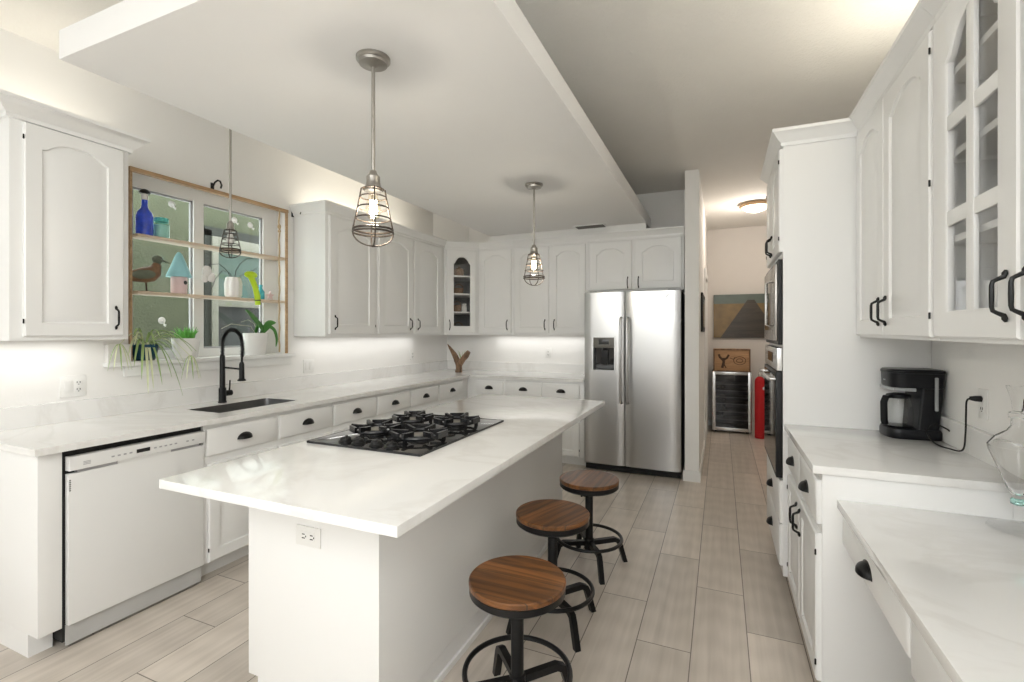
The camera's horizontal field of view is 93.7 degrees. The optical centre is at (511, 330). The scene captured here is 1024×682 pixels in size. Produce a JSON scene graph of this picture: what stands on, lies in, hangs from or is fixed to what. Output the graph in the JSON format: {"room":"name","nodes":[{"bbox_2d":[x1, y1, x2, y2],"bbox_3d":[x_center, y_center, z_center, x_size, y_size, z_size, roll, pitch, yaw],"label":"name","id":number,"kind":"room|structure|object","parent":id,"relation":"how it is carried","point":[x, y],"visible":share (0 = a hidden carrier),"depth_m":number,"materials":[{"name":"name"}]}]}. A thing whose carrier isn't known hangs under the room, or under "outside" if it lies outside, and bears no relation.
{"room":"kitchen","nodes":[
{"label":"kitchen","id":0,"kind":"room"},
{"bbox_2d":[0,28,446,408],"bbox_3d":[-2.507,-0.050,2.698,0.170,2.920,8.150,0,0,23],"label":"wall","id":1,"kind":"structure","parent":0,"point":[186,146],"depth_m":3.24,"materials":[{"name":"white paint"}]},
{"bbox_2d":[60,375,85,397],"bbox_3d":[-2.428,0.305,2.656,0.009,0.116,0.116,0,0,23],"label":"wall outlet","id":2,"kind":"object","parent":1,"relation":"attached to","point":[70,386],"visible":1,"depth_m":2.65,"materials":[{"name":"white plastic"}]},
{"bbox_2d":[75,379,81,391],"bbox_3d":[-2.417,0.305,2.676,0.002,0.068,0.034,0,0,23],"label":"receptacle","id":3,"kind":"object","parent":2,"relation":"attached to","point":[78,382],"depth_m":2.68,"materials":[{"name":"white plastic"}]},
{"bbox_2d":[0,89,150,340],"bbox_3d":[-2.296,-0.503,2.434,0.418,1.096,0.621,0,0,23],"label":"upper cabinet","id":4,"kind":"object","parent":1,"relation":"attached to","point":[64,197],"visible":1,"depth_m":2.32,"materials":[{"name":"white paint"}]},
{"bbox_2d":[103,166,295,376],"bbox_3d":[-2.161,-0.362,3.425,0.205,1.275,1.340,0,0,23],"label":"window","id":5,"kind":"structure","parent":1,"relation":"in","point":[208,358],"depth_m":3.43,"materials":[{"name":"white paint"}]},
{"bbox_2d":[104,344,130,362],"bbox_3d":[-2.329,0.131,2.838,0.040,0.105,0.118,0,0,23],"label":"planter box","id":6,"kind":"object","parent":5,"relation":"on","point":[108,348],"visible":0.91,"depth_m":2.80,"materials":[{"name":"white ceramic"}]},
{"bbox_2d":[108,328,200,394],"bbox_3d":[-2.256,0.199,2.993,0.264,0.432,0.520,0,0,23],"label":"spider plant","id":7,"kind":"object","parent":5,"relation":"on","point":[146,351],"visible":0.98,"depth_m":2.96,"materials":[{"name":"green plant"}]},
{"bbox_2d":[171,326,200,358],"bbox_3d":[-2.206,0.076,3.248,0.167,0.215,0.167,0,0,44],"label":"succulent","id":8,"kind":"object","parent":5,"relation":"on","point":[187,335],"visible":0.92,"depth_m":3.20,"materials":[{"name":"white ceramic"}]},
{"bbox_2d":[171,338,200,358],"bbox_3d":[-2.206,0.116,3.248,0.168,0.135,0.168,0,0,23],"label":"pot","id":9,"kind":"object","parent":8,"relation":"on","point":[194,342],"depth_m":3.19,"materials":[{"name":"white ceramic"}]},
{"bbox_2d":[132,233,284,260],"bbox_3d":[-2.126,-0.590,3.458,0.113,0.020,1.084,0,0,23],"label":"shelf","id":10,"kind":"object","parent":5,"relation":"attached to","point":[139,236],"visible":0.74,"depth_m":3.27,"materials":[{"name":"brown wood"}]},
{"bbox_2d":[135,189,153,235],"bbox_3d":[-2.316,-0.748,3.026,0.092,0.294,0.092,0,0,23],"label":"bottle","id":11,"kind":"object","parent":10,"relation":"on","point":[144,219],"visible":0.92,"depth_m":3.00,"materials":[{"name":"blue glass"}]},
{"bbox_2d":[154,217,168,237],"bbox_3d":[-2.277,-0.666,3.116,0.090,0.131,0.090,0,0,23],"label":"jar","id":12,"kind":"object","parent":10,"relation":"on","point":[160,230],"visible":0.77,"depth_m":3.09,"materials":[{"name":"green glass"}]},
{"bbox_2d":[132,291,284,302],"bbox_3d":[-2.126,-0.238,3.458,0.113,0.020,1.084,0,0,23],"label":"shelf","id":13,"kind":"object","parent":5,"relation":"attached to","point":[147,293],"visible":0.78,"depth_m":3.29,"materials":[{"name":"brown wood"}]},
{"bbox_2d":[132,255,169,291],"bbox_3d":[-2.309,-0.368,3.041,0.086,0.239,0.268,0,0,23],"label":"duck decoy","id":14,"kind":"object","parent":13,"relation":"on","point":[151,273],"visible":0.86,"depth_m":3.03,"materials":[{"name":"brown wood"}]},
{"bbox_2d":[166,252,191,293],"bbox_3d":[-2.232,-0.389,3.219,0.148,0.280,0.148,0,0,23],"label":"birdhouse","id":15,"kind":"object","parent":13,"relation":"on","point":[179,273],"visible":0.91,"depth_m":3.18,"materials":[{"name":"pink paint"}]},
{"bbox_2d":[201,258,255,297],"bbox_3d":[-2.090,-0.405,3.545,0.122,0.312,0.451,0,0,23],"label":"vase","id":16,"kind":"object","parent":13,"relation":"on","point":[232,285],"visible":0.97,"depth_m":3.52,"materials":[{"name":"white ceramic"}]},
{"bbox_2d":[244,271,260,304],"bbox_3d":[-1.972,-0.325,3.647,0.047,0.252,0.138,0,0,23],"label":"figurine","id":17,"kind":"object","parent":13,"relation":"on","point":[250,275],"visible":1,"depth_m":3.65,"materials":[{"name":"ceramic"}]},
{"bbox_2d":[259,285,264,298],"bbox_3d":[-1.984,-0.307,3.790,0.056,0.118,0.056,0,0,23],"label":"bottle","id":18,"kind":"object","parent":13,"relation":"on","point":[262,293],"visible":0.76,"depth_m":3.78,"materials":[{"name":"teal glass"}]},
{"bbox_2d":[221,310,277,354],"bbox_3d":[-2.025,0.012,3.666,0.176,0.343,0.453,0,0,23],"label":"orchid","id":19,"kind":"object","parent":5,"relation":"on","point":[255,343],"visible":1,"depth_m":3.68,"materials":[{"name":"white ceramic"}]},
{"bbox_2d":[277,209,280,351],"bbox_3d":[-1.875,-0.405,3.868,0.028,1.151,0.027,0,0,23],"label":"rope","id":20,"kind":"object","parent":5,"relation":"hanging from","point":[279,225],"visible":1,"depth_m":3.86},
{"bbox_2d":[303,359,313,372],"bbox_3d":[-1.767,0.305,4.177,0.009,0.116,0.116,0,0,23],"label":"light switch","id":21,"kind":"object","parent":1,"relation":"attached to","point":[308,365],"visible":1,"depth_m":4.17,"materials":[{"name":"white plastic"}]},
{"bbox_2d":[289,200,379,336],"bbox_3d":[-1.535,-0.501,4.207,0.400,1.092,0.667,0,0,23],"label":"upper cabinet","id":22,"kind":"object","parent":1,"relation":"attached to","point":[334,273],"visible":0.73,"depth_m":4.00,"materials":[{"name":"white paint"}]},
{"bbox_2d":[375,218,446,335],"bbox_3d":[-1.161,-0.501,5.068,0.400,1.092,1.206,0,0,23],"label":"upper cabinet","id":23,"kind":"object","parent":1,"relation":"attached to","point":[409,270],"visible":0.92,"depth_m":4.91,"materials":[{"name":"white paint"}]},
{"bbox_2d":[0,426,820,681],"bbox_3d":[0.420,1.450,2.598,5.700,0.080,10.700,0,0,23],"label":"floor","id":24,"kind":"structure","parent":0,"point":[702,593],"depth_m":2.37,"materials":[{"name":"beige tile"}]},
{"bbox_2d":[0,450,61,657],"bbox_3d":[-2.286,0.968,2.201,0.628,0.884,0.083,0,0,23],"label":"end panel","id":25,"kind":"object","parent":24,"relation":"on","point":[30,487],"visible":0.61,"depth_m":2.09,"materials":[{"name":"white paint"}]},
{"bbox_2d":[53,427,204,645],"bbox_3d":[-2.100,0.973,2.508,0.594,0.875,0.618,0,0,23],"label":"dishwasher","id":26,"kind":"object","parent":24,"relation":"on","point":[130,544],"visible":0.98,"depth_m":2.32,"materials":[{"name":"white metal"}]},
{"bbox_2d":[201,403,331,575],"bbox_3d":[-1.800,0.968,3.251,0.684,0.884,0.974,0,0,23],"label":"base cabinet","id":27,"kind":"object","parent":24,"relation":"on","point":[226,525],"visible":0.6,"depth_m":2.88,"materials":[{"name":"white paint"}]},
{"bbox_2d":[332,394,375,433],"bbox_3d":[-1.507,0.968,3.924,0.684,0.884,0.490,0,0,23],"label":"base cabinet","id":28,"kind":"object","parent":24,"relation":"on","point":[359,410],"visible":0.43,"depth_m":3.76,"materials":[{"name":"white paint"}]},
{"bbox_2d":[376,388,409,418],"bbox_3d":[-1.313,0.968,4.371,0.684,0.884,0.480,0,0,23],"label":"drawer","id":29,"kind":"object","parent":24,"relation":"on","point":[388,404],"visible":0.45,"depth_m":4.21,"materials":[{"name":"white paint"}]},
{"bbox_2d":[249,433,561,681],"bbox_3d":[-0.319,0.968,2.638,0.632,0.884,2.015,0,0,23],"label":"kitchen island","id":30,"kind":"object","parent":24,"relation":"on","point":[362,606],"visible":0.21,"depth_m":1.78,"materials":[{"name":"white paint"}]},
{"bbox_2d":[296,524,320,548],"bbox_3d":[-0.728,0.733,1.713,0.115,0.070,0.008,0,0,23],"label":"wall outlet","id":31,"kind":"object","parent":30,"relation":"attached to","point":[309,536],"visible":1,"depth_m":1.71,"materials":[{"name":"white plastic"}]},
{"bbox_2d":[300,530,314,542],"bbox_3d":[-0.729,0.733,1.710,0.068,0.034,0.002,0,0,23],"label":"receptacle","id":32,"kind":"object","parent":31,"relation":"attached to","point":[306,536],"depth_m":1.71,"materials":[{"name":"white plastic"}]},
{"bbox_2d":[159,394,604,537],"bbox_3d":[-0.260,0.510,2.503,0.968,0.030,2.385,0,0,23],"label":"island countertop","id":33,"kind":"structure","parent":30,"relation":"on","point":[382,493],"depth_m":1.68,"materials":[{"name":"white stone"}]},
{"bbox_2d":[307,410,503,456],"bbox_3d":[-0.477,0.465,2.372,0.597,0.061,0.796,0,0,23],"label":"cooktop","id":34,"kind":"object","parent":33,"relation":"in","point":[411,433],"visible":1,"depth_m":2.18,"materials":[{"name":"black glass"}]},
{"bbox_2d":[410,383,438,410],"bbox_3d":[-1.120,0.968,4.815,0.684,0.884,0.486,0,0,23],"label":"drawer","id":35,"kind":"object","parent":24,"relation":"on","point":[426,396],"visible":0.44,"depth_m":4.67,"materials":[{"name":"white paint"}]},
{"bbox_2d":[438,378,466,404],"bbox_3d":[-0.898,0.968,5.325,0.684,0.884,0.622,0,0,23],"label":"drawer","id":36,"kind":"object","parent":24,"relation":"on","point":[454,390],"visible":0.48,"depth_m":5.15,"materials":[{"name":"white paint"}]},
{"bbox_2d":[468,377,504,397],"bbox_3d":[-0.188,0.968,5.649,0.470,0.884,0.644,0,0,23],"label":"drawer","id":37,"kind":"object","parent":24,"relation":"on","point":[476,386],"visible":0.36,"depth_m":5.39,"materials":[{"name":"white paint"}]},
{"bbox_2d":[462,555,572,681],"bbox_3d":[0.019,1.157,1.763,0.406,0.505,0.406,0,0,23],"label":"bar stool","id":38,"kind":"object","parent":24,"relation":"on","point":[517,588],"visible":1,"depth_m":1.74,"materials":[{"name":"brown wood"}]},
{"bbox_2d":[505,379,585,465],"bbox_3d":[0.441,0.968,5.376,0.897,0.884,0.644,0,0,23],"label":"base cabinet","id":39,"kind":"object","parent":24,"relation":"on","point":[573,438],"visible":0.38,"depth_m":5.03,"materials":[{"name":"white paint"}]},
{"bbox_2d":[0,360,584,456],"bbox_3d":[-0.808,0.456,3.879,2.004,0.140,4.387,0,0,23],"label":"countertop","id":40,"kind":"structure","parent":39,"relation":"on","point":[49,428],"depth_m":3.05,"materials":[{"name":"white stone"}]},
{"bbox_2d":[218,328,245,402],"bbox_3d":[-1.910,0.236,3.304,0.246,0.519,0.092,0,0,23],"label":"faucet","id":41,"kind":"object","parent":40,"relation":"on","point":[222,392],"visible":1,"depth_m":3.31,"materials":[{"name":"black metal"}]},
{"bbox_2d":[190,398,295,412],"bbox_3d":[-1.793,0.608,3.232,0.313,0.222,0.588,0,0,23],"label":"sink","id":42,"kind":"object","parent":40,"relation":"in","point":[266,401],"visible":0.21,"depth_m":3.37,"materials":[{"name":"metal"}]},
{"bbox_2d":[447,344,470,372],"bbox_3d":[-0.639,0.329,5.764,0.340,0.343,0.087,0,0,34],"label":"ornament","id":43,"kind":"object","parent":40,"relation":"on","point":[459,362],"visible":1,"depth_m":5.73,"materials":[{"name":"brown wood"}]},
{"bbox_2d":[506,499,595,652],"bbox_3d":[0.197,1.143,2.330,0.406,0.533,0.406,0,0,22],"label":"bar stool","id":44,"kind":"object","parent":24,"relation":"on","point":[553,519],"visible":0.69,"depth_m":2.26,"materials":[{"name":"brown wood"}]},
{"bbox_2d":[557,470,627,584],"bbox_3d":[0.467,1.149,2.905,0.406,0.521,0.406,0,0,36],"label":"bar stool","id":45,"kind":"object","parent":24,"relation":"on","point":[588,484],"visible":0.85,"depth_m":2.87,"materials":[{"name":"brown wood"}]},
{"bbox_2d":[585,289,684,477],"bbox_3d":[1.273,0.504,4.959,0.932,1.811,0.710,0,0,23],"label":"refrigerator","id":46,"kind":"object","parent":24,"relation":"on","point":[635,340],"visible":1,"depth_m":4.68,"materials":[{"name":"silver metal"}]},
{"bbox_2d":[712,369,751,433],"bbox_3d":[3.116,0.988,6.818,0.500,0.845,0.450,0,0,23],"label":"wine cooler","id":47,"kind":"object","parent":24,"relation":"on","point":[737,392],"visible":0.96,"depth_m":6.82,"materials":[{"name":"silver metal"}]},
{"bbox_2d":[713,348,750,371],"bbox_3d":[3.080,0.406,6.735,0.470,0.315,0.212,0,0,23],"label":"wooden crate","id":48,"kind":"object","parent":47,"relation":"on","point":[724,359],"visible":1,"depth_m":6.64,"materials":[{"name":"brown wood"}]},
{"bbox_2d":[716,382,747,385],"bbox_3d":[3.119,0.744,6.825,0.456,0.012,0.375,0,0,23],"label":"wire shelf","id":49,"kind":"object","parent":47,"relation":"attached to","point":[718,383],"depth_m":6.82,"materials":[{"name":"metal"}]},
{"bbox_2d":[716,388,747,391],"bbox_3d":[3.119,0.834,6.825,0.456,0.012,0.375,0,0,23],"label":"wire shelf","id":50,"kind":"object","parent":47,"relation":"attached to","point":[717,389],"depth_m":6.86,"materials":[{"name":"metal"}]},
{"bbox_2d":[716,394,747,398],"bbox_3d":[3.119,0.924,6.825,0.456,0.012,0.375,0,0,23],"label":"wire shelf","id":51,"kind":"object","parent":47,"relation":"attached to","point":[742,396],"depth_m":6.79,"materials":[{"name":"metal"}]},
{"bbox_2d":[716,400,747,404],"bbox_3d":[3.119,1.014,6.825,0.456,0.012,0.375,0,0,23],"label":"wire shelf","id":52,"kind":"object","parent":47,"relation":"attached to","point":[732,402],"depth_m":6.82,"materials":[{"name":"metal"}]},
{"bbox_2d":[716,407,747,413],"bbox_3d":[3.119,1.124,6.825,0.456,0.012,0.375,0,0,23],"label":"wire shelf","id":53,"kind":"object","parent":47,"relation":"attached to","point":[718,409],"depth_m":6.89,"materials":[{"name":"metal"}]},
{"bbox_2d":[716,415,747,421],"bbox_3d":[3.119,1.234,6.825,0.456,0.012,0.375,0,0,23],"label":"wire shelf","id":54,"kind":"object","parent":47,"relation":"attached to","point":[727,417],"depth_m":6.86,"materials":[{"name":"metal"}]},
{"bbox_2d":[755,372,763,438],"bbox_3d":[3.291,0.965,6.311,0.181,0.890,0.126,0,0,23],"label":"fire extinguisher","id":55,"kind":"object","parent":24,"relation":"on","point":[759,381],"visible":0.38,"depth_m":6.27,"materials":[{"name":"red metal"}]},
{"bbox_2d":[760,118,931,576],"bbox_3d":[1.862,0.172,2.800,0.682,2.477,0.869,0,0,23],"label":"tall cabinet","id":56,"kind":"object","parent":24,"relation":"on","point":[832,373],"visible":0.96,"depth_m":2.50,"materials":[{"name":"white paint"}]},
{"bbox_2d":[759,345,782,477],"bbox_3d":[1.819,0.441,2.818,0.622,0.697,0.748,0,0,23],"label":"wall oven","id":57,"kind":"object","parent":56,"relation":"in","point":[772,372],"visible":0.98,"depth_m":2.66,"materials":[{"name":"silver metal"}]},
{"bbox_2d":[764,259,782,344],"bbox_3d":[1.774,-0.156,2.838,0.520,0.460,0.748,0,0,23],"label":"microwave oven","id":58,"kind":"object","parent":56,"relation":"in","point":[773,280],"visible":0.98,"depth_m":2.64,"materials":[{"name":"silver metal"}]},
{"bbox_2d":[786,437,1023,681],"bbox_3d":[1.560,0.968,2.055,0.644,0.884,0.843,0,0,23],"label":"base cabinet","id":59,"kind":"object","parent":24,"relation":"on","point":[848,637],"visible":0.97,"depth_m":1.75,"materials":[{"name":"white paint"}]},
{"bbox_2d":[784,415,1009,492],"bbox_3d":[1.567,0.456,2.043,0.622,0.140,0.861,0,0,23],"label":"countertop","id":60,"kind":"structure","parent":59,"relation":"on","point":[847,452],"depth_m":1.88,"materials":[{"name":"white stone"}]},
{"bbox_2d":[879,367,982,451],"bbox_3d":[1.809,0.336,2.108,0.244,0.318,0.491,0,0,18],"label":"coffee maker","id":61,"kind":"object","parent":60,"relation":"on","point":[923,387],"visible":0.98,"depth_m":2.19,"materials":[{"name":"black plastic"}]},
{"bbox_2d":[911,620,951,681],"bbox_3d":[0.821,1.028,0.256,0.564,0.764,1.700,0,0,23],"label":"pedestal","id":62,"kind":"object","parent":24,"relation":"on","point":[925,667],"visible":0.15,"depth_m":1.04,"materials":[{"name":"white paint"}]},
{"bbox_2d":[837,499,1023,681],"bbox_3d":[0.936,0.660,0.511,0.559,0.231,2.484,0,0,23],"label":"desk","id":63,"kind":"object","parent":62,"relation":"on","point":[959,578],"depth_m":1.21,"materials":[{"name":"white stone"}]},
{"bbox_2d":[985,385,1023,522],"bbox_3d":[1.566,0.393,1.484,0.147,0.444,0.147,0,0,23],"label":"decanter","id":64,"kind":"object","parent":63,"relation":"on","point":[1006,447],"visible":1,"depth_m":1.47,"materials":[{"name":"clear glass"}]},
{"bbox_2d":[433,213,468,245],"bbox_3d":[-0.767,-1.280,6.074,0.330,0.460,0.330,0,0,23],"label":"wall","id":65,"kind":"structure","parent":0,"point":[444,228],"depth_m":6.06,"materials":[{"name":"white paint"}]},
{"bbox_2d":[0,0,918,229],"bbox_3d":[0.420,-1.560,2.598,5.700,0.100,10.700,0,0,23],"label":"ceiling","id":66,"kind":"structure","parent":0,"point":[670,88],"depth_m":2.76,"materials":[{"name":"white paint"}]},
{"bbox_2d":[219,129,241,257],"bbox_3d":[-1.817,-0.989,3.096,0.136,1.041,0.136,0,0,23],"label":"pendant lamp","id":67,"kind":"object","parent":66,"relation":"hanging from","point":[230,229],"visible":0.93,"depth_m":3.09,"materials":[{"name":"silver metal"}]},
{"bbox_2d":[225,221,234,232],"bbox_3d":[-1.817,-0.672,3.096,0.054,0.066,0.054,0,0,23],"label":"socket","id":68,"kind":"object","parent":67,"relation":"attached to","point":[230,226],"depth_m":3.08,"materials":[{"name":"silver metal"}]},
{"bbox_2d":[59,0,650,235],"bbox_3d":[-0.165,-1.310,3.610,1.780,0.400,4.370,0,0,23],"label":"ceiling panel","id":69,"kind":"object","parent":66,"relation":"attached to","point":[472,109],"visible":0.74,"depth_m":2.21,"materials":[{"name":"white paint"}]},
{"bbox_2d":[352,49,393,246],"bbox_3d":[-0.565,-0.726,1.954,0.167,0.768,0.167,0,0,23],"label":"pendant lamp","id":70,"kind":"object","parent":69,"relation":"hanging from","point":[373,60],"visible":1,"depth_m":1.94,"materials":[{"name":"silver metal"}]},
{"bbox_2d":[364,170,381,193],"bbox_3d":[-0.565,-0.610,1.954,0.072,0.085,0.072,0,0,23],"label":"socket","id":71,"kind":"object","parent":70,"relation":"attached to","point":[372,185],"depth_m":1.93,"materials":[{"name":"silver metal"}]},
{"bbox_2d":[523,182,544,285],"bbox_3d":[0.167,-0.726,3.635,0.167,0.768,0.167,0,0,23],"label":"pendant lamp","id":72,"kind":"object","parent":69,"relation":"hanging from","point":[533,186],"visible":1,"depth_m":3.62,"materials":[{"name":"silver metal"}]},
{"bbox_2d":[529,245,538,256],"bbox_3d":[0.167,-0.610,3.635,0.072,0.085,0.072,0,0,23],"label":"socket","id":73,"kind":"object","parent":72,"relation":"attached to","point":[533,250],"depth_m":3.61,"materials":[{"name":"silver metal"}]},
{"bbox_2d":[490,223,645,240],"bbox_3d":[0.563,-1.079,5.284,1.776,0.062,0.030,0,0,23],"label":"trim","id":74,"kind":"structure","parent":69,"relation":"attached to","point":[637,225],"depth_m":5.24,"materials":[{"name":"white paint"}]},
{"bbox_2d":[573,223,607,228],"bbox_3d":[0.841,-1.105,5.108,0.340,0.010,0.223,0,0,23],"label":"ceiling vent","id":75,"kind":"object","parent":69,"relation":"attached to","point":[600,225],"visible":0.85,"depth_m":5.06,"materials":[{"name":"grey metal"}]},
{"bbox_2d":[739,200,766,212],"bbox_3d":[2.875,-1.450,5.674,0.350,0.119,0.350,0,0,23],"label":"ceiling lamp","id":76,"kind":"object","parent":66,"relation":"attached to","point":[754,206],"visible":0.85,"depth_m":5.58,"materials":[{"name":"white glass"}]},
{"bbox_2d":[447,189,684,397],"bbox_3d":[0.537,-0.050,5.753,2.980,2.920,0.120,0,0,23],"label":"wall","id":77,"kind":"structure","parent":0,"point":[665,209],"depth_m":5.78,"materials":[{"name":"white paint"}]},
{"bbox_2d":[444,240,478,334],"bbox_3d":[-0.672,-0.501,5.843,0.685,1.092,0.675,0,0,23],"label":"upper cabinet","id":78,"kind":"object","parent":77,"relation":"attached to","point":[464,255],"visible":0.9,"depth_m":5.67,"materials":[{"name":"white paint"}]},
{"bbox_2d":[454,301,460,311],"bbox_3d":[-0.659,-0.293,5.744,0.108,0.126,0.110,0,0,-27],"label":"basket","id":79,"kind":"object","parent":78,"relation":"on","point":[457,308],"visible":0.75,"depth_m":5.70,"materials":[{"name":"brown wicker"}]},
{"bbox_2d":[454,267,463,275],"bbox_3d":[-0.636,-0.712,5.754,0.120,0.115,0.118,0,0,23],"label":"basket","id":80,"kind":"object","parent":78,"relation":"on","point":[458,271],"visible":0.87,"depth_m":5.71,"materials":[{"name":"brown wicker"}]},
{"bbox_2d":[454,270,463,275],"bbox_3d":[-0.636,-0.690,5.754,0.120,0.070,0.118,0,0,23],"label":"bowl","id":81,"kind":"object","parent":80,"relation":"on","point":[456,272],"depth_m":5.71,"materials":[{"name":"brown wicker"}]},
{"bbox_2d":[454,284,463,292],"bbox_3d":[-0.640,-0.504,5.752,0.134,0.119,0.122,0,0,23],"label":"basket","id":82,"kind":"object","parent":78,"relation":"on","point":[456,290],"visible":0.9,"depth_m":5.71,"materials":[{"name":"brown wicker"}]},
{"bbox_2d":[454,288,463,292],"bbox_3d":[-0.640,-0.477,5.752,0.124,0.065,0.122,0,0,23],"label":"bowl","id":83,"kind":"object","parent":82,"relation":"on","point":[456,290],"depth_m":5.70,"materials":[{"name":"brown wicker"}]},
{"bbox_2d":[454,275,469,281],"bbox_3d":[-0.685,-0.645,5.875,0.580,0.018,0.570,0,0,23],"label":"shelf","id":84,"kind":"object","parent":78,"relation":"attached to","point":[457,278],"depth_m":5.82,"materials":[{"name":"white paint"}]},
{"bbox_2d":[454,293,469,297],"bbox_3d":[-0.685,-0.435,5.875,0.580,0.018,0.570,0,0,23],"label":"shelf","id":85,"kind":"object","parent":78,"relation":"attached to","point":[456,295],"depth_m":5.76,"materials":[{"name":"white paint"}]},
{"bbox_2d":[454,311,469,314],"bbox_3d":[-0.685,-0.220,5.875,0.580,0.018,0.570,0,0,23],"label":"shelf","id":86,"kind":"object","parent":78,"relation":"attached to","point":[468,312],"depth_m":5.79,"materials":[{"name":"white paint"}]},
{"bbox_2d":[479,240,513,334],"bbox_3d":[-0.130,-0.501,5.761,0.445,1.092,0.394,0,0,23],"label":"upper cabinet","id":87,"kind":"object","parent":77,"relation":"attached to","point":[496,265],"visible":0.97,"depth_m":5.61,"materials":[{"name":"white paint"}]},
{"bbox_2d":[546,348,550,357],"bbox_3d":[0.434,0.262,5.727,0.070,0.115,0.008,0,0,23],"label":"wall outlet","id":88,"kind":"object","parent":77,"relation":"attached to","point":[548,350],"visible":1,"depth_m":5.72,"materials":[{"name":"white plastic"}]},
{"bbox_2d":[512,233,587,334],"bbox_3d":[0.477,-0.501,5.497,0.876,1.092,0.394,0,0,23],"label":"upper cabinet","id":89,"kind":"object","parent":77,"relation":"attached to","point":[556,306],"visible":0.91,"depth_m":5.33,"materials":[{"name":"white paint"}]},
{"bbox_2d":[587,225,684,291],"bbox_3d":[1.329,-0.731,5.126,0.978,0.632,0.394,0,0,23],"label":"upper cabinet","id":90,"kind":"object","parent":77,"relation":"attached to","point":[647,258],"visible":0.94,"depth_m":4.96,"materials":[{"name":"white paint"}]},
{"bbox_2d":[685,169,706,470],"bbox_3d":[2.274,-0.050,5.854,0.125,2.920,2.950,0,0,23],"label":"wall partition","id":91,"kind":"structure","parent":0,"point":[695,220],"depth_m":4.51,"materials":[{"name":"white paint"}]},
{"bbox_2d":[683,427,706,482],"bbox_3d":[2.271,1.360,5.848,0.153,0.100,2.963,0,0,23],"label":"baseboard","id":92,"kind":"structure","parent":91,"relation":"attached to","point":[691,476],"depth_m":4.50,"materials":[{"name":"white paint"}]},
{"bbox_2d":[701,292,704,331],"bbox_3d":[2.063,-0.190,5.182,0.022,0.400,0.750,0,0,23],"label":"wall frame","id":93,"kind":"object","parent":91,"relation":"attached to","point":[702,294],"visible":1,"depth_m":4.84,"materials":[{"name":"black glass"}]},
{"bbox_2d":[704,268,707,447],"bbox_3d":[2.518,0.325,6.233,0.020,2.170,0.940,0,0,23],"label":"trim","id":94,"kind":"structure","parent":91,"relation":"attached to","point":[705,271],"depth_m":5.80,"materials":[{"name":"white paint"}]},
{"bbox_2d":[707,225,769,421],"bbox_3d":[3.455,-0.050,7.014,1.365,2.920,0.120,0,0,23],"label":"wall","id":95,"kind":"structure","parent":0,"point":[736,257],"depth_m":7.03,"materials":[{"name":"white paint"}]},
{"bbox_2d":[714,294,763,337],"bbox_3d":[3.335,-0.217,6.983,0.740,0.634,0.031,0,0,23],"label":"picture","id":96,"kind":"object","parent":95,"relation":"attached to","point":[735,315],"visible":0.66,"depth_m":6.98},
{"bbox_2d":[932,341,1023,434],"bbox_3d":[1.939,-0.050,1.965,0.120,2.920,10.350,0,0,23],"label":"wall","id":97,"kind":"structure","parent":0,"point":[968,367],"depth_m":1.90,"materials":[{"name":"white paint"}]},
{"bbox_2d":[849,1,938,340],"bbox_3d":[1.674,-0.522,1.941,0.344,1.109,0.962,0,0,23],"label":"upper cabinet","id":98,"kind":"object","parent":97,"relation":"attached to","point":[893,118],"visible":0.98,"depth_m":1.82,"materials":[{"name":"white paint"}]},
{"bbox_2d":[919,0,1023,344],"bbox_3d":[1.381,-0.522,1.268,0.344,1.109,0.500,0,0,23],"label":"upper cabinet","id":99,"kind":"object","parent":97,"relation":"attached to","point":[979,44],"visible":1,"depth_m":1.36,"materials":[{"name":"white paint"}]},
{"bbox_2d":[954,20,997,83],"bbox_3d":[1.405,-0.790,1.258,0.267,0.020,0.466,0,0,23],"label":"shelf","id":100,"kind":"object","parent":99,"relation":"attached to","point":[988,44],"depth_m":1.38,"materials":[{"name":"white paint"}]},
{"bbox_2d":[954,117,997,162],"bbox_3d":[1.405,-0.540,1.258,0.267,0.020,0.466,0,0,23],"label":"shelf","id":101,"kind":"object","parent":99,"relation":"attached to","point":[987,136],"depth_m":1.39,"materials":[{"name":"white paint"}]},
{"bbox_2d":[954,218,997,244],"bbox_3d":[1.405,-0.280,1.258,0.267,0.020,0.466,0,0,23],"label":"shelf","id":102,"kind":"object","parent":99,"relation":"attached to","point":[987,232],"depth_m":1.37,"materials":[{"name":"white paint"}]},
{"bbox_2d":[978,388,988,419],"bbox_3d":[1.822,0.282,1.858,0.008,0.115,0.070,0,0,23],"label":"wall outlet","id":103,"kind":"object","parent":97,"relation":"attached to","point":[983,407],"visible":1,"depth_m":1.85,"materials":[{"name":"white plastic"}]},
{"bbox_2d":[980,395,983,412],"bbox_3d":[1.820,0.282,1.859,0.002,0.068,0.034,0,0,23],"label":"receptacle","id":104,"kind":"object","parent":103,"relation":"attached to","point":[981,403],"depth_m":1.85,"materials":[{"name":"white plastic"}]},
{"bbox_2d":[1008,267,1023,320],"bbox_3d":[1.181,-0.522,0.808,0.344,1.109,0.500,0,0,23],"label":"handle","id":105,"kind":"object","parent":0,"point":[1019,274],"visible":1,"depth_m":1.07,"materials":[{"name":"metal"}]},
{"bbox_3d":[-2.546,1.760,4.378,1.240,0.100,5.600,0,0,23],"label":"ground","id":106,"kind":"structure","parent":0,"visible":0},
{"bbox_2d":[133,189,258,347],"bbox_3d":[-3.183,-0.540,4.655,0.150,4.500,5.600,0,0,23],"label":"window pane","id":107,"kind":"structure","parent":106,"relation":"on","point":[147,310],"depth_m":4.43,"materials":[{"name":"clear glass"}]},
{"bbox_2d":[204,225,258,346],"bbox_3d":[-2.872,-0.315,5.108,0.060,1.450,0.820,0,0,23],"label":"window","id":108,"kind":"structure","parent":107,"relation":"in","point":[218,314],"depth_m":4.95,"materials":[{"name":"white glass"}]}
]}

